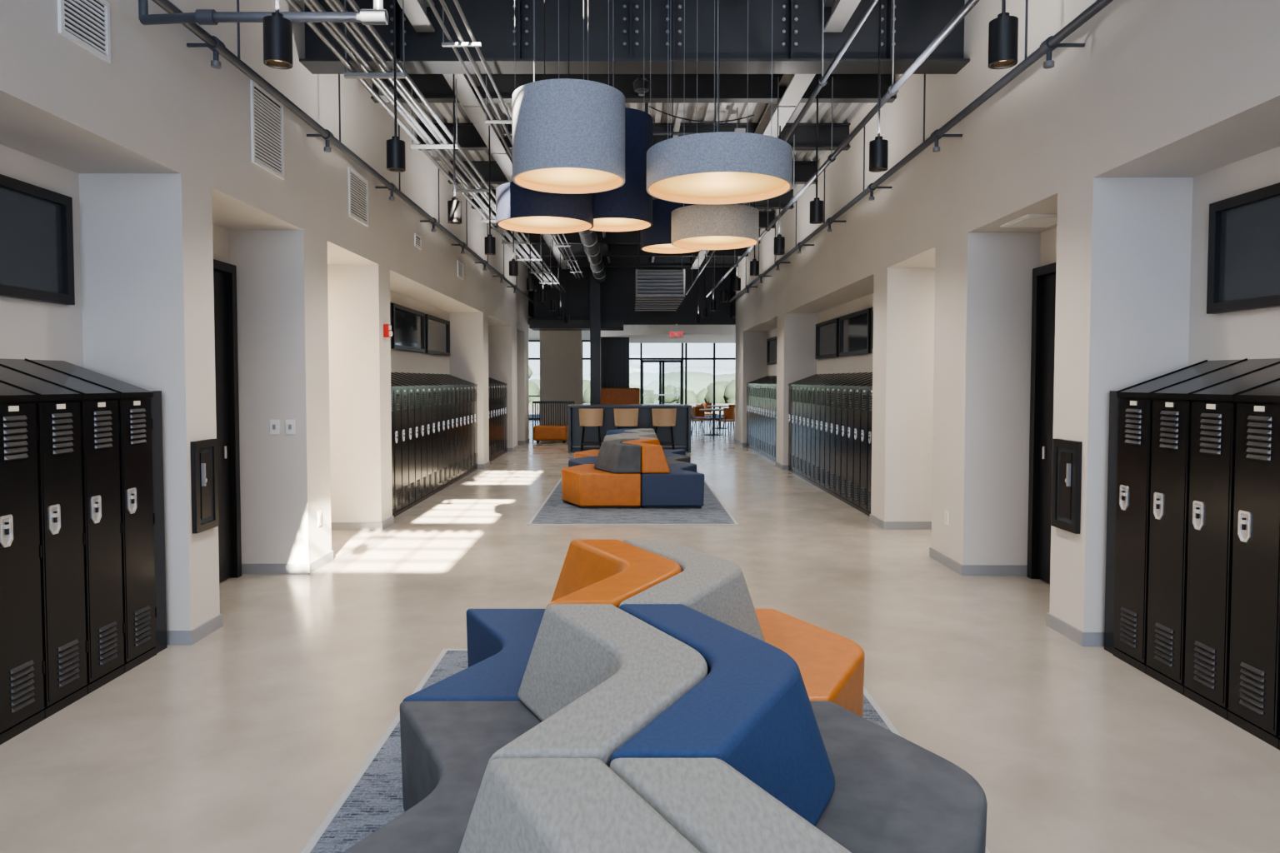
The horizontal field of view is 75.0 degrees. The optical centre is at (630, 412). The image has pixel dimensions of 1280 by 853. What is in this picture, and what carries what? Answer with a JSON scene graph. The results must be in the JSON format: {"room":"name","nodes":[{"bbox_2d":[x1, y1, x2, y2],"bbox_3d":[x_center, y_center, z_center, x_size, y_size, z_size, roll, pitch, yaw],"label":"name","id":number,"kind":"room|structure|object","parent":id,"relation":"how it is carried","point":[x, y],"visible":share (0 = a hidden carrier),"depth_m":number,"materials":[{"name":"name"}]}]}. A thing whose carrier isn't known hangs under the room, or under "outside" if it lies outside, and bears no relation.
{"room":"school corridor","nodes":[
{"label":"school corridor","id":0,"kind":"room"},
{"bbox_2d":[0,0,529,630],"bbox_3d":[-4.275,-1.187,8.761,3.210,4.900,26.000,0,2,0],"label":"wall","id":1,"kind":"structure","parent":0,"point":[151,146],"depth_m":6.14,"materials":[{"name":"paint"}]},
{"bbox_2d":[0,174,74,304],"bbox_3d":[-3.257,-0.900,3.903,0.045,0.620,1.870,0,2,0],"label":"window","id":2,"kind":"structure","parent":1,"relation":"in","point":[37,260],"depth_m":4.56,"materials":[{"name":"glass"}]},
{"bbox_2d":[57,0,110,63],"bbox_3d":[-2.662,-1.927,4.064,0.016,0.300,0.370,0,2,0],"label":"air vent","id":3,"kind":"object","parent":1,"relation":"in","point":[86,23],"visible":1,"depth_m":4.08,"materials":[{"name":"metal"}]},
{"bbox_2d":[190,439,219,533],"bbox_3d":[-2.647,0.451,5.196,0.045,0.560,0.270,0,2,0],"label":"fire extinguisher cabinet","id":4,"kind":"object","parent":1,"relation":"attached to","point":[204,472],"visible":1,"depth_m":5.16,"materials":[{"name":"black metal"}]},
{"bbox_2d":[213,259,241,582],"bbox_3d":[-3.235,0.097,6.208,0.089,2.530,1.160,0,2,0],"label":"door","id":5,"kind":"structure","parent":1,"relation":"in","point":[224,273],"depth_m":6.68,"materials":[{"name":"black metal"}]},
{"bbox_2d":[250,80,284,179],"bbox_3d":[-2.662,-2.061,6.115,0.016,0.570,0.520,0,2,0],"label":"air vent","id":6,"kind":"object","parent":1,"relation":"in","point":[267,112],"visible":1,"depth_m":6.09,"materials":[{"name":"metal"}]},
{"bbox_2d":[270,420,294,434],"bbox_3d":[-2.860,0.117,6.850,0.200,0.110,0.018,0,2,0],"label":"light switch","id":7,"kind":"object","parent":1,"relation":"attached to","point":[274,424],"visible":1,"depth_m":6.84,"materials":[{"name":"white plastic"}]},
{"bbox_2d":[317,510,321,526],"bbox_3d":[-2.664,0.907,7.140,0.011,0.120,0.072,0,2,0],"label":"wall outlet","id":8,"kind":"object","parent":1,"relation":"attached to","point":[319,513],"visible":1,"depth_m":7.12,"materials":[{"name":"white plastic"}]},
{"bbox_2d":[138,0,533,302],"bbox_3d":[-1.940,-2.610,8.481,1.459,1.035,25.450,0,2,0],"label":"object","id":9,"kind":"object","parent":1,"relation":"attached to","point":[377,16],"visible":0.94,"depth_m":4.91,"materials":[{"name":"metal"}]},
{"bbox_2d":[166,439,529,644],"bbox_3d":[-4.194,1.218,8.853,3.072,0.085,26.024,0,2,0],"label":"baseboard","id":10,"kind":"structure","parent":1,"relation":"attached to","point":[173,637],"depth_m":6.89,"materials":[{"name":"plastic"}]},
{"bbox_2d":[348,166,368,226],"bbox_3d":[-2.662,-2.104,8.150,0.016,0.460,0.550,0,2,0],"label":"air vent","id":11,"kind":"object","parent":1,"relation":"in","point":[357,184],"visible":1,"depth_m":8.13,"materials":[{"name":"metal"}]},
{"bbox_2d":[383,324,392,337],"bbox_3d":[-2.632,-0.888,9.053,0.075,0.140,0.120,0,2,0],"label":"fire alarm","id":12,"kind":"object","parent":1,"relation":"attached to","point":[387,332],"visible":1,"depth_m":9.00,"materials":[{"name":"red plastic"}]},
{"bbox_2d":[390,301,391,348],"bbox_3d":[-3.257,-1.151,10.414,0.045,0.620,1.700,0,2,0],"label":"window","id":13,"kind":"structure","parent":1,"relation":"in","point":[390,302],"depth_m":11.25,"materials":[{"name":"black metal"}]},
{"bbox_2d":[390,303,424,352],"bbox_3d":[-3.257,-1.221,12.247,0.045,0.620,1.730,0,2,0],"label":"window","id":14,"kind":"structure","parent":1,"relation":"in","point":[407,324],"depth_m":12.16,"materials":[{"name":"glass"}]},
{"bbox_2d":[414,233,421,249],"bbox_3d":[-2.662,-2.142,10.425,0.016,0.160,0.300,0,2,0],"label":"air vent","id":15,"kind":"object","parent":1,"relation":"in","point":[417,239],"visible":1,"depth_m":10.40,"materials":[{"name":"metal"}]},
{"bbox_2d":[425,314,449,355],"bbox_3d":[-3.257,-1.292,14.086,0.045,0.620,1.650,0,2,0],"label":"window","id":16,"kind":"structure","parent":1,"relation":"in","point":[437,329],"depth_m":14.04,"materials":[{"name":"glass"}]},
{"bbox_2d":[457,260,463,279],"bbox_3d":[-2.662,-2.227,13.024,0.016,0.250,0.400,0,2,0],"label":"air vent","id":17,"kind":"object","parent":1,"relation":"in","point":[460,266],"visible":1,"depth_m":12.99,"materials":[{"name":"metal"}]},
{"bbox_2d":[540,330,581,424],"bbox_3d":[-2.020,-0.950,24.081,1.200,3.250,0.200,0,2,0],"label":"wall partition","id":18,"kind":"structure","parent":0,"point":[560,351],"depth_m":23.97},
{"bbox_2d":[528,325,626,339],"bbox_3d":[0.000,-2.802,28.664,19.000,0.100,11.100,0,2,0],"label":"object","id":19,"kind":"structure","parent":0,"point":[532,335],"depth_m":30.30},
{"bbox_2d":[600,337,629,388],"bbox_3d":[-0.525,-1.028,26.095,0.950,3.250,0.270,0,2,0],"label":"wall","id":20,"kind":"structure","parent":0,"point":[614,351],"depth_m":25.95,"materials":[{"name":"black metal"}]},
{"bbox_2d":[528,267,735,330],"bbox_3d":[0.000,-3.212,22.393,19.000,1.940,1.400,0,2,0],"label":"ceiling bulkhead","id":21,"kind":"object","parent":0,"point":[617,288],"depth_m":22.89,"materials":[{"name":"paint"}]},
{"bbox_2d":[299,0,969,267],"bbox_3d":[0.030,-3.342,11.850,5.400,0.630,18.900,0,2,0],"label":"ceiling","id":22,"kind":"structure","parent":0,"point":[797,24],"depth_m":6.83,"materials":[{"name":"metal"}]},
{"bbox_2d":[262,0,292,69],"bbox_3d":[-1.550,-2.231,3.637,0.120,1.400,0.120,0,2,0],"label":"pendant light","id":23,"kind":"object","parent":22,"relation":"in","point":[277,30],"visible":1,"depth_m":3.62,"materials":[{"name":"black metal"}]},
{"bbox_2d":[386,0,405,172],"bbox_3d":[-1.550,-2.302,5.476,0.120,1.400,0.120,0,2,0],"label":"pendant light","id":24,"kind":"object","parent":22,"relation":"in","point":[396,162],"visible":1,"depth_m":5.46,"materials":[{"name":"black metal"}]},
{"bbox_2d":[285,0,565,292],"bbox_3d":[-1.815,-2.786,8.299,0.430,0.630,25.200,0,2,0],"label":"ceiling pipes","id":25,"kind":"object","parent":22,"relation":"attached to","point":[386,94],"visible":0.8,"depth_m":6.72,"materials":[{"name":"grey metal"}]},
{"bbox_2d":[447,74,461,224],"bbox_3d":[-1.550,-2.373,7.314,0.120,1.400,0.120,0,2,0],"label":"pendant light","id":26,"kind":"object","parent":22,"relation":"in","point":[454,207],"visible":0.98,"depth_m":7.30,"materials":[{"name":"black metal"}]},
{"bbox_2d":[484,125,495,254],"bbox_3d":[-1.550,-2.443,9.153,0.120,1.400,0.120,0,2,0],"label":"pendant light","id":27,"kind":"object","parent":22,"relation":"in","point":[489,241],"visible":1,"depth_m":9.13,"materials":[{"name":"black metal"}]},
{"bbox_2d":[426,0,583,278],"bbox_3d":[-1.220,-2.931,7.793,0.280,0.440,24.200,0,2,0],"label":"conduit","id":28,"kind":"object","parent":22,"relation":"attached to","point":[451,43],"visible":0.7,"depth_m":6.57,"materials":[{"name":"grey metal"}]},
{"bbox_2d":[509,231,518,275],"bbox_3d":[-1.550,-2.514,10.992,0.120,1.400,0.120,0,2,0],"label":"pendant light","id":29,"kind":"object","parent":22,"relation":"in","point":[513,264],"visible":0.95,"depth_m":10.97,"materials":[{"name":"black metal"}]},
{"bbox_2d":[526,233,534,290],"bbox_3d":[-1.550,-2.584,12.830,0.120,1.400,0.120,0,2,0],"label":"pendant light","id":30,"kind":"object","parent":22,"relation":"in","point":[530,282],"visible":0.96,"depth_m":12.81,"materials":[{"name":"black metal"}]},
{"bbox_2d":[539,234,546,302],"bbox_3d":[-1.550,-2.655,14.669,0.120,1.400,0.120,0,2,0],"label":"pendant light","id":31,"kind":"object","parent":22,"relation":"in","point":[542,294],"visible":0.96,"depth_m":14.65,"materials":[{"name":"black metal"}]},
{"bbox_2d":[495,0,593,234],"bbox_3d":[-0.530,-2.278,5.116,0.600,2.240,0.600,0,2,0],"label":"pendant lamp","id":32,"kind":"object","parent":22,"relation":"hanging from","point":[519,209],"visible":0.88,"depth_m":4.96,"materials":[{"name":"blue fabric"}]},
{"bbox_2d":[550,240,555,310],"bbox_3d":[-1.550,-2.726,16.508,0.120,1.400,0.120,0,2,0],"label":"pendant light","id":33,"kind":"object","parent":22,"relation":"in","point":[552,303],"visible":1,"depth_m":16.49,"materials":[{"name":"black metal"}]},
{"bbox_2d":[557,254,563,318],"bbox_3d":[-1.550,-2.796,18.346,0.120,1.400,0.120,0,2,0],"label":"pendant light","id":34,"kind":"object","parent":22,"relation":"in","point":[560,312],"visible":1,"depth_m":18.33,"materials":[{"name":"black metal"}]},
{"bbox_2d":[564,265,569,323],"bbox_3d":[-1.550,-2.867,20.185,0.120,1.400,0.120,0,2,0],"label":"pendant light","id":35,"kind":"object","parent":22,"relation":"in","point":[567,317],"visible":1,"depth_m":20.17,"materials":[{"name":"black metal"}]},
{"bbox_2d":[511,0,624,194],"bbox_3d":[-0.330,-2.304,4.415,0.600,2.135,0.600,0,2,0],"label":"pendant lamp","id":36,"kind":"object","parent":22,"relation":"hanging from","point":[568,134],"visible":1,"depth_m":4.20,"materials":[{"name":"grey fabric"}]},
{"bbox_2d":[579,230,605,282],"bbox_3d":[-0.750,-3.259,16.487,0.304,0.452,8.000,0,2,0],"label":"duct","id":37,"kind":"object","parent":22,"relation":"hanging from","point":[588,238],"visible":0.63,"depth_m":16.09,"materials":[{"name":"metal"}]},
{"bbox_2d":[587,0,652,232],"bbox_3d":[-0.110,-2.306,5.315,0.500,2.200,0.500,0,2,0],"label":"pendant lamp","id":38,"kind":"object","parent":22,"relation":"hanging from","point":[627,207],"visible":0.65,"depth_m":5.15,"materials":[{"name":"blue fabric"}]},
{"bbox_2d":[396,0,860,269],"bbox_3d":[-0.015,-3.327,8.444,3.460,0.400,25.530,0,2,0],"label":"beams","id":39,"kind":"structure","parent":22,"relation":"attached to","point":[415,10],"depth_m":8.73,"materials":[{"name":"metal"}]},
{"bbox_2d":[634,230,685,311],"bbox_3d":[0.600,-3.159,18.602,1.030,1.515,3.580,0,2,0],"label":"duct","id":40,"kind":"object","parent":22,"relation":"hanging from","point":[654,290],"visible":0.94,"depth_m":16.91,"materials":[{"name":"grey metal"}]},
{"bbox_2d":[640,0,702,254],"bbox_3d":[0.300,-2.306,5.966,0.460,2.250,0.460,0,2,0],"label":"pendant lamp","id":41,"kind":"object","parent":22,"relation":"hanging from","point":[657,238],"visible":0.55,"depth_m":5.82,"materials":[{"name":"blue fabric"}]},
{"bbox_2d":[670,324,683,338],"bbox_3d":[1.256,-2.233,22.828,0.374,0.390,0.067,0,2,0],"label":"exit sign","id":42,"kind":"object","parent":22,"relation":"hanging from","point":[673,334],"visible":1,"depth_m":22.80,"materials":[{"name":"red plastic"}]},
{"bbox_2d":[695,314,700,323],"bbox_3d":[1.635,-2.867,20.185,0.120,1.400,0.120,0,2,0],"label":"pendant light","id":43,"kind":"object","parent":22,"relation":"in","point":[697,317],"visible":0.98,"depth_m":20.16,"materials":[{"name":"black metal"}]},
{"bbox_2d":[702,254,707,318],"bbox_3d":[1.635,-2.796,18.346,0.120,1.400,0.120,0,2,0],"label":"pendant light","id":44,"kind":"object","parent":22,"relation":"in","point":[704,311],"visible":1,"depth_m":18.33,"materials":[{"name":"black metal"}]},
{"bbox_2d":[710,253,716,310],"bbox_3d":[1.635,-2.726,16.508,0.120,1.400,0.120,0,2,0],"label":"pendant light","id":45,"kind":"object","parent":22,"relation":"in","point":[712,303],"visible":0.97,"depth_m":16.49,"materials":[{"name":"black metal"}]},
{"bbox_2d":[671,0,759,249],"bbox_3d":[0.550,-2.260,5.417,0.570,2.300,0.570,0,2,0],"label":"pendant lamp","id":46,"kind":"object","parent":22,"relation":"hanging from","point":[725,227],"visible":0.99,"depth_m":5.25,"materials":[{"name":"grey fabric"}]},
{"bbox_2d":[646,0,792,204],"bbox_3d":[0.480,-2.297,4.515,0.790,2.155,0.790,0,2,0],"label":"pendant lamp","id":47,"kind":"object","parent":22,"relation":"hanging from","point":[720,167],"visible":1,"depth_m":4.32,"materials":[{"name":"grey fabric"}]},
{"bbox_2d":[720,250,726,302],"bbox_3d":[1.635,-2.655,14.669,0.120,1.400,0.120,0,2,0],"label":"pendant light","id":48,"kind":"object","parent":22,"relation":"in","point":[722,293],"visible":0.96,"depth_m":14.65,"materials":[{"name":"black metal"}]},
{"bbox_2d":[733,249,740,290],"bbox_3d":[1.635,-2.584,12.830,0.120,1.400,0.120,0,2,0],"label":"pendant light","id":49,"kind":"object","parent":22,"relation":"in","point":[737,282],"visible":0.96,"depth_m":12.81,"materials":[{"name":"black metal"}]},
{"bbox_2d":[750,201,759,275],"bbox_3d":[1.635,-2.514,10.992,0.120,1.400,0.120,0,2,0],"label":"pendant light","id":50,"kind":"object","parent":22,"relation":"in","point":[754,264],"visible":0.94,"depth_m":10.97,"materials":[{"name":"black metal"}]},
{"bbox_2d":[774,125,784,254],"bbox_3d":[1.635,-2.443,9.153,0.120,1.400,0.120,0,2,0],"label":"pendant light","id":51,"kind":"object","parent":22,"relation":"in","point":[779,241],"visible":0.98,"depth_m":9.13,"materials":[{"name":"black metal"}]},
{"bbox_2d":[809,74,823,224],"bbox_3d":[1.635,-2.373,7.314,0.120,1.400,0.120,0,2,0],"label":"pendant light","id":52,"kind":"object","parent":22,"relation":"in","point":[816,212],"visible":0.97,"depth_m":7.30,"materials":[{"name":"black metal"}]},
{"bbox_2d":[685,0,979,297],"bbox_3d":[1.613,-2.723,8.051,0.565,0.776,24.700,0,2,0],"label":"ceiling pipe","id":53,"kind":"object","parent":22,"relation":"attached to","point":[892,90],"visible":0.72,"depth_m":5.92,"materials":[{"name":"metal"}]},
{"bbox_2d":[869,0,888,172],"bbox_3d":[1.635,-2.302,5.476,0.120,1.400,0.120,0,2,0],"label":"pendant light","id":54,"kind":"object","parent":22,"relation":"in","point":[878,147],"visible":1,"depth_m":5.46,"materials":[{"name":"black metal"}]},
{"bbox_2d":[988,0,1018,69],"bbox_3d":[1.635,-2.231,3.637,0.120,1.400,0.120,0,2,0],"label":"pendant light","id":55,"kind":"object","parent":22,"relation":"in","point":[1002,30],"visible":1,"depth_m":3.62,"materials":[{"name":"black metal"}]},
{"bbox_2d":[402,103,866,211],"bbox_3d":[0.030,-3.618,9.268,5.460,0.120,27.200,0,2,0],"label":"ceiling","id":56,"kind":"structure","parent":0,"point":[842,112],"depth_m":10.08,"materials":[{"name":"metal"}]},
{"bbox_2d":[0,420,1279,852],"bbox_3d":[0.000,1.127,14.954,19.000,0.200,38.800,0,2,0],"label":"floor","id":57,"kind":"structure","parent":0,"point":[244,737],"depth_m":4.31,"materials":[{"name":"concrete"}]},
{"bbox_2d":[0,358,167,744],"bbox_3d":[-3.010,0.661,2.047,0.520,1.721,5.838,0,2,0],"label":"lockers","id":58,"kind":"object","parent":57,"relation":"on","point":[82,567],"visible":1,"depth_m":4.16,"materials":[{"name":"metal"}]},
{"bbox_2d":[390,372,477,517],"bbox_3d":[-3.010,0.271,12.219,0.520,1.721,5.678,0,2,0],"label":"lockers","id":59,"kind":"object","parent":57,"relation":"on","point":[434,417],"visible":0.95,"depth_m":11.54,"materials":[{"name":"metal"}]},
{"bbox_2d":[488,377,507,461],"bbox_3d":[-3.010,0.078,17.226,0.520,1.721,2.978,0,2,0],"label":"lockers","id":60,"kind":"object","parent":57,"relation":"on","point":[497,392],"visible":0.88,"depth_m":17.32,"materials":[{"name":"metal"}]},
{"bbox_2d":[533,425,567,443],"bbox_3d":[-2.060,0.553,21.562,0.880,0.440,0.550,0,2,0],"label":"ottoman","id":61,"kind":"object","parent":57,"relation":"on","point":[541,432],"visible":0.89,"depth_m":21.29,"materials":[{"name":"leather"}]},
{"bbox_2d":[532,400,574,441],"bbox_3d":[-2.047,0.224,22.055,1.105,1.060,0.060,0,2,0],"label":"guard railing","id":62,"kind":"object","parent":57,"relation":"on","point":[533,402],"visible":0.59,"depth_m":22.03,"materials":[{"name":"black metal"}]},
{"bbox_2d":[578,408,603,451],"bbox_3d":[-0.860,0.406,18.112,0.539,1.002,0.486,0,2,0],"label":"bar stool","id":63,"kind":"object","parent":57,"relation":"on","point":[587,417],"visible":0.89,"depth_m":17.93,"materials":[{"name":"beige leather"}]},
{"bbox_2d":[588,262,600,404],"bbox_3d":[-0.890,-1.607,20.984,0.340,4.800,0.340,0,2,0],"label":"steel column","id":64,"kind":"structure","parent":57,"relation":"on","point":[595,287],"depth_m":20.85,"materials":[{"name":"black metal"}]},
{"bbox_2d":[600,388,639,404],"bbox_3d":[-0.425,0.027,22.733,1.350,1.400,0.830,0,2,0],"label":"sofa","id":65,"kind":"object","parent":57,"relation":"on","point":[608,396],"visible":0.12,"depth_m":22.95,"materials":[{"name":"orange leather"}]},
{"bbox_2d":[613,408,638,429],"bbox_3d":[-0.100,0.406,18.112,0.539,1.002,0.486,0,2,0],"label":"bar stool","id":66,"kind":"object","parent":57,"relation":"on","point":[622,417],"visible":0.67,"depth_m":17.90,"materials":[{"name":"beige leather"}]},
{"bbox_2d":[566,404,691,452],"bbox_3d":[-0.030,0.345,19.027,2.780,1.050,1.000,0,2,0],"label":"countertop","id":67,"kind":"structure","parent":57,"relation":"on","point":[682,430],"depth_m":19.01,"materials":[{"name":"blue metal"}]},
{"bbox_2d":[528,340,734,419],"bbox_3d":[0.000,-1.336,33.994,18.680,3.260,0.160,0,2,0],"label":"window","id":68,"kind":"structure","parent":57,"relation":"on","point":[686,358],"depth_m":33.88,"materials":[{"name":"black metal"}]},
{"bbox_2d":[640,360,682,404],"bbox_3d":[1.260,-0.931,33.869,1.700,2.420,0.100,0,2,0],"label":"door","id":69,"kind":"structure","parent":68,"relation":"attached to","point":[662,362],"depth_m":33.83,"materials":[{"name":"black metal"}]},
{"bbox_2d":[527,469,738,525],"bbox_3d":[0.025,1.130,12.102,2.330,0.012,5.800,0,2,0],"label":"area rug","id":70,"kind":"object","parent":57,"relation":"on","point":[554,511],"visible":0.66,"depth_m":9.90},
{"bbox_2d":[561,428,704,508],"bbox_3d":[0.002,0.727,12.167,1.827,0.786,3.653,0,2,0],"label":"sofa","id":71,"kind":"object","parent":70,"relation":"on","point":[631,468],"visible":1,"depth_m":10.35,"materials":[{"name":"fabric"}]},
{"bbox_2d":[300,649,989,852],"bbox_3d":[0.050,1.516,2.050,2.320,0.012,5.780,0,2,0],"label":"area rug","id":72,"kind":"object","parent":57,"relation":"on","point":[372,799],"visible":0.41,"depth_m":3.24,"materials":[{"name":"carpet"}]},
{"bbox_2d":[342,540,987,852],"bbox_3d":[0.087,1.101,2.414,1.845,0.786,3.653,0,2,0],"label":"sofa","id":73,"kind":"object","parent":72,"relation":"on","point":[650,707],"visible":1,"depth_m":2.27,"materials":[{"name":"fabric"}]},
{"bbox_2d":[651,408,676,449],"bbox_3d":[0.720,0.406,18.112,0.539,1.002,0.486,0,2,0],"label":"bar stool","id":74,"kind":"object","parent":57,"relation":"on","point":[661,417],"visible":0.84,"depth_m":17.92,"materials":[{"name":"beige leather"}]},
{"bbox_2d":[690,407,704,436],"bbox_3d":[1.846,0.258,24.300,0.458,0.822,0.444,-1,3,-28],"label":"cafe chair","id":75,"kind":"object","parent":57,"relation":"on","point":[692,409],"visible":0.48,"depth_m":24.06,"materials":[{"name":"beige leather"}]},
{"bbox_2d":[690,406,710,434],"bbox_3d":[2.122,0.223,25.231,0.444,0.822,0.458,-1,3,-29],"label":"cafe chair","id":76,"kind":"object","parent":57,"relation":"on","point":[697,413],"visible":0.63,"depth_m":25.40,"materials":[{"name":"orange leather"}]},
{"bbox_2d":[693,404,712,429],"bbox_3d":[2.396,0.128,27.697,0.458,0.822,0.444,-1,3,-28],"label":"cafe chair","id":77,"kind":"object","parent":57,"relation":"on","point":[697,405],"visible":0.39,"depth_m":27.56,"materials":[{"name":"beige leather"}]},
{"bbox_2d":[700,403,717,427],"bbox_3d":[2.672,0.092,28.628,0.444,0.822,0.458,-1,3,-29],"label":"cafe chair","id":78,"kind":"object","parent":57,"relation":"on","point":[705,405],"visible":0.65,"depth_m":28.80,"materials":[{"name":"orange leather"}]},
{"bbox_2d":[699,409,723,435],"bbox_3d":[2.450,0.275,24.629,0.860,0.760,0.860,0,2,0],"label":"cafe table","id":79,"kind":"object","parent":57,"relation":"on","point":[712,410],"visible":0.9,"depth_m":24.58,"materials":[{"name":"black metal"}]},
{"bbox_2d":[707,405,729,429],"bbox_3d":[3.000,0.144,28.026,0.860,0.760,0.860,0,2,0],"label":"cafe table","id":80,"kind":"object","parent":57,"relation":"on","point":[719,407],"visible":0.88,"depth_m":27.83,"materials":[{"name":"black metal"}]},
{"bbox_2d":[716,408,734,436],"bbox_3d":[2.779,0.269,24.025,0.444,0.822,0.458,-1,3,-29],"label":"cafe chair","id":81,"kind":"object","parent":57,"relation":"on","point":[728,413],"visible":0.75,"depth_m":23.80,"materials":[{"name":"orange leather"}]},
{"bbox_2d":[722,406,734,434],"bbox_3d":[3.053,0.233,24.956,0.458,0.822,0.444,-1,3,-29],"label":"cafe chair","id":82,"kind":"object","parent":57,"relation":"on","point":[732,407],"visible":0.34,"depth_m":25.03,"materials":[{"name":"beige leather"}]},
{"bbox_2d":[722,405,734,429],"bbox_3d":[3.329,0.138,27.423,0.444,0.822,0.458,-1,3,-29],"label":"cafe chair","id":83,"kind":"object","parent":57,"relation":"on","point":[730,406],"visible":0.2,"depth_m":27.18,"materials":[{"name":"orange leather"}]},
{"bbox_2d":[746,375,776,463],"bbox_3d":[3.050,0.049,17.980,0.520,1.721,4.568,0,2,0],"label":"lockers","id":84,"kind":"object","parent":57,"relation":"on","point":[762,392],"visible":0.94,"depth_m":17.80,"materials":[{"name":"metal"}]},
{"bbox_2d":[788,372,872,516],"bbox_3d":[3.050,0.272,12.189,0.520,1.721,5.338,0,2,0],"label":"lockers","id":85,"kind":"object","parent":57,"relation":"on","point":[830,416],"visible":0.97,"depth_m":11.52,"materials":[{"name":"metal"}]},
{"bbox_2d":[1104,358,1279,750],"bbox_3d":[3.050,0.662,2.032,0.520,1.721,5.808,0,2,0],"label":"lockers","id":86,"kind":"object","parent":57,"relation":"on","point":[1192,584],"visible":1,"depth_m":4.11,"materials":[{"name":"metal"}]},
{"bbox_2d":[633,74,654,199],"bbox_3d":[0.075,-3.329,10.330,0.610,0.520,5.260,0,2,0],"label":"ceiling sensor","id":87,"kind":"object","parent":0,"point":[641,85],"depth_m":7.75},
{"bbox_2d":[600,325,735,343],"bbox_3d":[1.600,-2.539,27.022,5.200,0.300,5.800,0,2,0],"label":"curved soffit","id":88,"kind":"structure","parent":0,"point":[636,333],"depth_m":24.79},
{"bbox_2d":[735,0,1279,632],"bbox_3d":[4.325,-1.187,8.761,3.190,4.900,26.000,0,2,0],"label":"wall","id":89,"kind":"structure","parent":0,"point":[1167,111],"depth_m":5.95,"materials":[{"name":"paint"}]},
{"bbox_2d":[766,336,776,364],"bbox_3d":[3.297,-1.429,19.209,0.045,0.620,1.700,0,2,0],"label":"window","id":90,"kind":"structure","parent":89,"relation":"in","point":[771,342],"depth_m":19.50,"materials":[{"name":"glass"}]},
{"bbox_2d":[815,317,839,359],"bbox_3d":[3.297,-1.229,14.013,0.045,0.620,1.500,0,2,0],"label":"window","id":91,"kind":"structure","parent":89,"relation":"in","point":[827,332],"depth_m":13.97,"materials":[{"name":"glass"}]},
{"bbox_2d":[839,308,870,356],"bbox_3d":[3.297,-1.163,12.299,0.045,0.620,1.630,0,2,0],"label":"window","id":92,"kind":"structure","parent":89,"relation":"in","point":[855,327],"depth_m":12.22,"materials":[{"name":"glass"}]},
{"bbox_2d":[870,306,873,353],"bbox_3d":[3.297,-1.095,10.516,0.045,0.620,1.700,0,2,0],"label":"window","id":93,"kind":"structure","parent":89,"relation":"in","point":[872,308],"depth_m":11.31,"materials":[{"name":"black metal"}]},
{"bbox_2d":[734,438,1104,646],"bbox_3d":[4.244,1.218,8.853,3.052,0.085,26.024,0,2,0],"label":"baseboard","id":94,"kind":"structure","parent":89,"relation":"attached to","point":[1083,639],"depth_m":6.84,"materials":[{"name":"plastic"}]},
{"bbox_2d":[729,0,1113,302],"bbox_3d":[2.605,-2.672,8.479,0.248,0.910,25.450,0,2,0],"label":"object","id":95,"kind":"object","parent":89,"relation":"attached to","point":[1047,47],"visible":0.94,"depth_m":6.42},
{"bbox_2d":[945,510,949,524],"bbox_3d":[2.724,0.905,7.190,0.011,0.120,0.072,0,2,0],"label":"wall outlet","id":96,"kind":"object","parent":89,"relation":"attached to","point":[947,512],"visible":1,"depth_m":7.17,"materials":[{"name":"white plastic"}]},
{"bbox_2d":[1000,214,1057,227],"bbox_3d":[3.040,-1.432,6.225,0.360,0.016,0.450,0,2,0],"label":"ceiling access panel","id":97,"kind":"object","parent":89,"relation":"attached to","point":[1028,220],"visible":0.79,"depth_m":6.22,"materials":[{"name":"white plastic"}]},
{"bbox_2d":[1026,262,1056,584],"bbox_3d":[3.275,0.113,6.189,0.089,2.500,1.120,0,2,0],"label":"door","id":98,"kind":"structure","parent":89,"relation":"in","point":[1043,302],"depth_m":6.64,"materials":[{"name":"black metal"}]},
{"bbox_2d":[1051,438,1082,534],"bbox_3d":[2.708,0.451,5.196,0.045,0.560,0.290,0,2,0],"label":"fire extinguisher cabinet","id":99,"kind":"object","parent":89,"relation":"attached to","point":[1067,454],"visible":1,"depth_m":5.17,"materials":[{"name":"black metal"}]},
{"bbox_2d":[1206,182,1279,314],"bbox_3d":[3.297,-0.836,3.776,0.045,0.620,1.910,0,2,0],"label":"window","id":100,"kind":"structure","parent":89,"relation":"in","point":[1243,257],"depth_m":4.48,"materials":[{"name":"glass"}]},
{"label":"outside","id":101,"kind":"structure","parent":0,"visible":0},
{"bbox_2d":[529,404,734,418],"bbox_3d":[0.000,-0.036,47.183,120.000,0.250,25.700,0,2,0],"label":"terrace","id":102,"kind":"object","parent":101,"point":[530,405],"visible":0.02,"depth_m":45.24,"materials":[{"name":"concrete"}]},
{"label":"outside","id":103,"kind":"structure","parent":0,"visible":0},
{"bbox_3d":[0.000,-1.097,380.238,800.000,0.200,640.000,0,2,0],"label":"ground","id":104,"kind":"structure","parent":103,"visible":0},
{"bbox_2d":[528,365,734,404],"bbox_3d":[-0.120,2.572,90.586,113.032,15.105,56.456,0,2,0],"label":"tree line","id":105,"kind":"object","parent":104,"relation":"on","point":[724,391],"visible":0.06,"depth_m":92.83,"materials":[{"name":"green plant"}]},
{"bbox_2d":[528,365,734,379],"bbox_3d":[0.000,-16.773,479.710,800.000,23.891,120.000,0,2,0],"label":"hill","id":106,"kind":"structure","parent":104,"relation":"on","point":[718,370],"depth_m":463.64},
{"bbox_2d":[530,370,734,394],"bbox_3d":[0.000,-5.423,264.987,500.000,17.694,70.000,0,2,0],"label":"hill","id":107,"kind":"structure","parent":104,"relation":"on","point":[697,381],"depth_m":252.02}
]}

